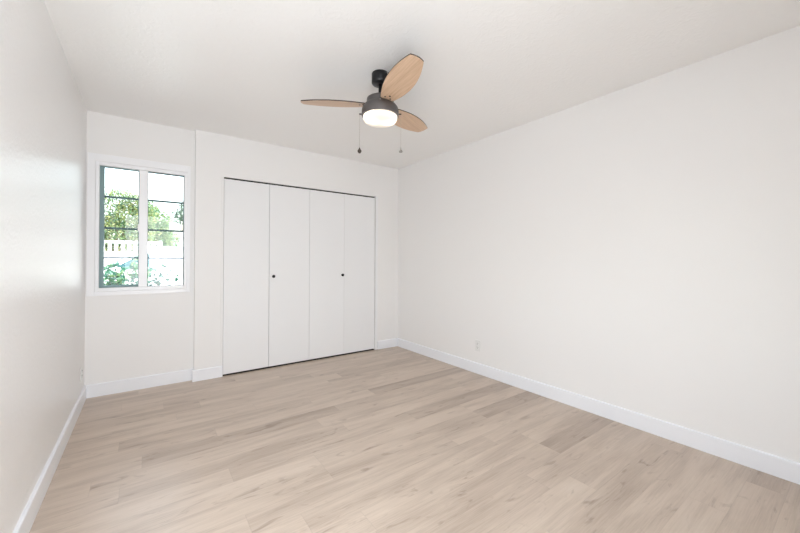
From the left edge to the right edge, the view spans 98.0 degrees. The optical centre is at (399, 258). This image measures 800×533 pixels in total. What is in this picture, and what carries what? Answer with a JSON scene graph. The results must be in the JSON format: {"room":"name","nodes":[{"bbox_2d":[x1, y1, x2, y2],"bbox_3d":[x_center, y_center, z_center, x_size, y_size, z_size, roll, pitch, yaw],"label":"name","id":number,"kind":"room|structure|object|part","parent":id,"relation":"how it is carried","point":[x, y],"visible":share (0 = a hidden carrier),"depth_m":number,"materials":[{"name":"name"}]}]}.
{"room":"empty bedroom","nodes":[
{"label":"empty bedroom","id":0,"kind":"room"},
{"bbox_2d":[0,0,86,532],"bbox_3d":[-1.499,0.018,1.252,0.120,2.560,4.350,0,0,-36],"label":"wall","id":1,"kind":"structure","parent":0,"point":[43,111],"depth_m":1.61,"materials":[{"name":"white paint"}]},
{"bbox_2d":[13,385,85,532],"bbox_3d":[-1.448,1.123,1.285,0.015,0.110,4.110,0,0,-36],"label":"baseboard","id":2,"kind":"structure","parent":1,"relation":"attached to","point":[24,525],"depth_m":1.79,"materials":[{"name":"white paint"}]},
{"bbox_2d":[80,366,81,381],"bbox_3d":[-2.539,0.918,2.773,0.009,0.115,0.070,0,0,-36],"label":"electrical outlet","id":3,"kind":"object","parent":1,"relation":"attached to","point":[81,366],"visible":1,"depth_m":2.75,"materials":[{"name":"white plastic"}]},
{"bbox_2d":[84,111,194,385],"bbox_3d":[-2.377,0.026,3.229,0.796,2.560,0.120,0,0,-36],"label":"wall","id":4,"kind":"structure","parent":0,"point":[134,335],"depth_m":3.16,"materials":[{"name":"white paint"}]},
{"bbox_2d":[86,152,190,295],"bbox_3d":[-2.371,-0.287,3.200,0.751,1.223,0.087,0,0,-36],"label":"window","id":5,"kind":"structure","parent":4,"relation":"in","point":[95,285],"depth_m":3.13,"materials":[{"name":"white plastic"}]},
{"bbox_3d":[-2.508,-0.275,3.111,0.276,1.063,0.022,0,0,-36],"label":"sash","id":6,"kind":"part","parent":5,"relation":"part of","materials":[{"name":"teal"}]},
{"bbox_3d":[-2.229,-0.272,3.315,0.286,1.063,0.022,0,0,-36],"label":"sash","id":7,"kind":"part","parent":5,"relation":"part of","materials":[{"name":"white"}]},
{"bbox_2d":[86,366,222,398],"bbox_3d":[-2.219,1.132,3.221,1.028,0.110,0.075,0,0,-36],"label":"baseboard","id":8,"kind":"structure","parent":4,"relation":"attached to","point":[125,385],"depth_m":3.20,"materials":[{"name":"white paint"}]},
{"bbox_2d":[193,130,397,369],"bbox_3d":[-1.060,0.037,4.156,2.425,2.560,0.180,0,0,-36],"label":"wall","id":9,"kind":"structure","parent":0,"point":[217,156],"depth_m":3.73,"materials":[{"name":"white paint"}]},
{"bbox_2d":[220,177,223,365],"bbox_3d":[-1.793,0.127,3.506,0.022,1.905,0.003,0,0,-36],"label":"trim","id":10,"kind":"structure","parent":9,"relation":"attached to","point":[222,187],"depth_m":3.50,"materials":[{"name":"white paint"}]},
{"bbox_2d":[223,179,309,374],"bbox_3d":[-1.426,0.185,3.795,0.904,1.984,0.072,0,0,-36],"label":"door","id":11,"kind":"structure","parent":9,"relation":"in","point":[266,249],"depth_m":3.77,"materials":[{"name":"white paint"}]},
{"bbox_3d":[-1.616,0.184,3.668,0.447,1.984,0.032,0,0,-37],"label":"panel","id":12,"kind":"part","parent":11,"relation":"part of","materials":[{"name":"white paint"}]},
{"bbox_3d":[-1.251,0.187,3.936,0.453,1.984,0.032,0,0,-36],"label":"panel","id":13,"kind":"part","parent":11,"relation":"part of","materials":[{"name":"white paint"}]},
{"bbox_2d":[224,177,374,197],"bbox_3d":[-1.073,-0.810,4.083,1.806,0.016,0.026,0,0,-36],"label":"track","id":14,"kind":"object","parent":9,"relation":"attached to","point":[224,177],"visible":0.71,"depth_m":3.97,"materials":[{"name":"black"}]},
{"bbox_2d":[309,190,374,359],"bbox_3d":[-0.699,0.192,4.326,0.892,1.984,0.071,0,0,-36],"label":"door","id":15,"kind":"structure","parent":9,"relation":"in","point":[341,226],"depth_m":4.30,"materials":[{"name":"white paint"}]},
{"bbox_3d":[-0.885,0.190,4.204,0.447,1.984,0.032,0,0,-36],"label":"panel","id":16,"kind":"part","parent":15,"relation":"part of","materials":[{"name":"white paint"}]},
{"bbox_3d":[-0.525,0.193,4.467,0.444,1.984,0.032,0,0,-36],"label":"panel","id":17,"kind":"part","parent":15,"relation":"part of","materials":[{"name":"white paint"}]},
{"bbox_2d":[375,197,377,349],"bbox_3d":[-0.310,0.193,4.588,0.034,2.017,0.006,0,0,-36],"label":"trim","id":18,"kind":"structure","parent":9,"relation":"attached to","point":[376,230],"depth_m":4.58,"materials":[{"name":"white paint"}]},
{"bbox_2d":[377,338,396,349],"bbox_3d":[-0.168,1.149,4.683,0.318,0.110,0.015,0,0,-36],"label":"baseboard","id":19,"kind":"structure","parent":9,"relation":"attached to","point":[382,344],"depth_m":4.67,"materials":[{"name":"white paint"}]},
{"bbox_2d":[29,346,799,532],"bbox_3d":[0.409,1.247,1.460,3.461,0.120,7.400,0,0,-36],"label":"floor","id":20,"kind":"structure","parent":0,"point":[396,439],"depth_m":1.98,"materials":[{"name":"brown wood"}]},
{"bbox_2d":[223,349,373,375],"bbox_3d":[-1.078,1.194,4.066,1.806,0.004,0.038,0,0,-36],"label":"track","id":21,"kind":"object","parent":20,"relation":"on","point":[369,349],"visible":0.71,"depth_m":3.95,"materials":[{"name":"black"}]},
{"bbox_2d":[44,0,799,168],"bbox_3d":[0.419,-1.328,1.475,3.461,0.150,7.400,0,0,-36],"label":"ceiling","id":22,"kind":"structure","parent":0,"point":[244,69],"depth_m":2.14,"materials":[{"name":"white paint"}]},
{"bbox_2d":[301,53,426,152],"bbox_3d":[-0.038,-0.980,2.315,0.983,0.540,0.932,0,0,-36],"label":"ceiling fan","id":23,"kind":"object","parent":22,"relation":"hanging from","point":[380,110],"visible":1,"depth_m":2.26,"materials":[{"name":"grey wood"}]},
{"bbox_3d":[-0.450,-1.055,2.367,0.456,0.007,0.183,3,11,-3],"label":"blade","id":24,"kind":"part","parent":23,"relation":"part of","materials":[{"name":"brown wood"}]},
{"bbox_2d":[363,109,396,127],"bbox_3d":[-0.134,-0.935,2.354,0.230,0.048,0.230,0,0,-36],"label":"diffuser","id":25,"kind":"object","parent":23,"relation":"attached to","point":[379,118],"depth_m":2.29,"materials":[{"name":"white glass"}]},
{"bbox_3d":[0.005,-1.052,2.057,0.183,0.007,0.472,13,-8,-29],"label":"blade","id":26,"kind":"part","parent":23,"relation":"part of","materials":[{"name":"brown wood"}]},
{"bbox_3d":[0.049,-1.038,2.630,0.183,0.007,0.474,-13,-7,27],"label":"blade","id":27,"kind":"part","parent":23,"relation":"part of","materials":[{"name":"brown wood"}]},
{"bbox_2d":[398,25,799,462],"bbox_3d":[1.030,0.041,3.454,0.120,2.560,4.920,0,0,-36],"label":"wall","id":28,"kind":"structure","parent":0,"point":[636,248],"depth_m":2.46,"materials":[{"name":"white paint"}]},
{"bbox_2d":[475,339,479,351],"bbox_3d":[0.811,0.910,3.633,0.009,0.115,0.070,0,0,-36],"label":"electrical outlet","id":29,"kind":"object","parent":28,"relation":"attached to","point":[477,342],"visible":1,"depth_m":3.63,"materials":[{"name":"white plastic"}]},
{"bbox_2d":[397,338,799,484],"bbox_3d":[1.157,1.145,3.153,0.015,0.110,4.050,0,0,-36],"label":"baseboard","id":30,"kind":"structure","parent":28,"relation":"attached to","point":[786,469],"depth_m":2.42,"materials":[{"name":"white paint"}]},
{"label":"outside","id":31,"kind":"structure","parent":0,"visible":0},
{"bbox_3d":[-20.927,1.548,33.355,80.000,0.200,69.220,0,0,-36],"label":"ground","id":32,"kind":"structure","parent":31,"visible":0},
{"bbox_2d":[104,250,149,285],"bbox_3d":[-8.421,0.533,11.419,4.365,1.660,2.140,0,0,-36],"label":"car","id":33,"kind":"object","parent":32,"relation":"on","point":[126,262],"visible":0.02,"depth_m":10.56,"materials":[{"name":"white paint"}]},
{"bbox_2d":[104,253,153,284],"bbox_3d":[-3.738,0.628,4.636,0.762,1.426,0.750,0,0,-36],"label":"leafy shrub","id":34,"kind":"object","parent":32,"relation":"on","point":[119,277],"visible":0.17,"depth_m":4.51,"materials":[{"name":"green plant"}]},
{"bbox_2d":[104,186,159,250],"bbox_3d":[-13.561,-1.041,16.652,3.493,4.832,1.995,0,0,-36],"label":"leafy tree","id":35,"kind":"object","parent":32,"relation":"on","point":[110,220],"visible":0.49,"depth_m":16.61,"materials":[{"name":"green plant"}]},
{"bbox_2d":[104,240,161,266],"bbox_3d":[-14.070,0.259,14.382,6.970,2.200,0.130,0,0,-36],"label":"vinyl fence","id":36,"kind":"object","parent":32,"relation":"on","point":[109,253],"visible":0.2,"depth_m":15.48,"materials":[{"name":"white plastic"}]},
{"bbox_3d":[-14.071,0.509,14.380,6.850,1.660,0.050,0,0,-36],"label":"board panel","id":37,"kind":"part","parent":36,"relation":"part of","materials":[{"name":"white plastic"}]},
{"bbox_3d":[-14.066,-0.746,14.388,6.850,0.110,0.090,0,0,-36],"label":"rail","id":38,"kind":"part","parent":36,"relation":"part of","materials":[{"name":"white plastic"}]},
{"bbox_2d":[148,263,178,285],"bbox_3d":[-3.854,0.701,5.575,0.547,1.291,0.360,0,0,-36],"label":"shrub","id":39,"kind":"object","parent":32,"relation":"on","point":[175,279],"visible":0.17,"depth_m":5.61,"materials":[{"name":"green plant"}]},
{"bbox_2d":[148,201,179,245],"bbox_3d":[-13.707,-0.916,19.664,2.223,4.617,1.474,0,0,-36],"label":"leafy tree","id":40,"kind":"object","parent":32,"relation":"on","point":[166,238],"visible":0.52,"depth_m":19.55,"materials":[{"name":"green plant"}]},
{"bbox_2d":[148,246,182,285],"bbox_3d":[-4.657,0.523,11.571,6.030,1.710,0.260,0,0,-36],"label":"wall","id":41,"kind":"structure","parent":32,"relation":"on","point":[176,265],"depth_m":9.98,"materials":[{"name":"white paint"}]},
{"bbox_2d":[170,201,182,232],"bbox_3d":[-20.909,-2.140,33.501,2.009,7.178,1.418,0,0,-15],"label":"leafy tree","id":42,"kind":"object","parent":32,"relation":"on","point":[179,211],"visible":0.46,"depth_m":33.19,"materials":[{"name":"green plant"}]},
{"bbox_2d":[172,232,182,246],"bbox_3d":[-13.415,-0.699,29.081,9.650,4.300,8.000,0,0,-36],"label":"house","id":43,"kind":"structure","parent":32,"relation":"on","point":[180,235],"depth_m":23.71,"materials":[{"name":"white"}]}
]}

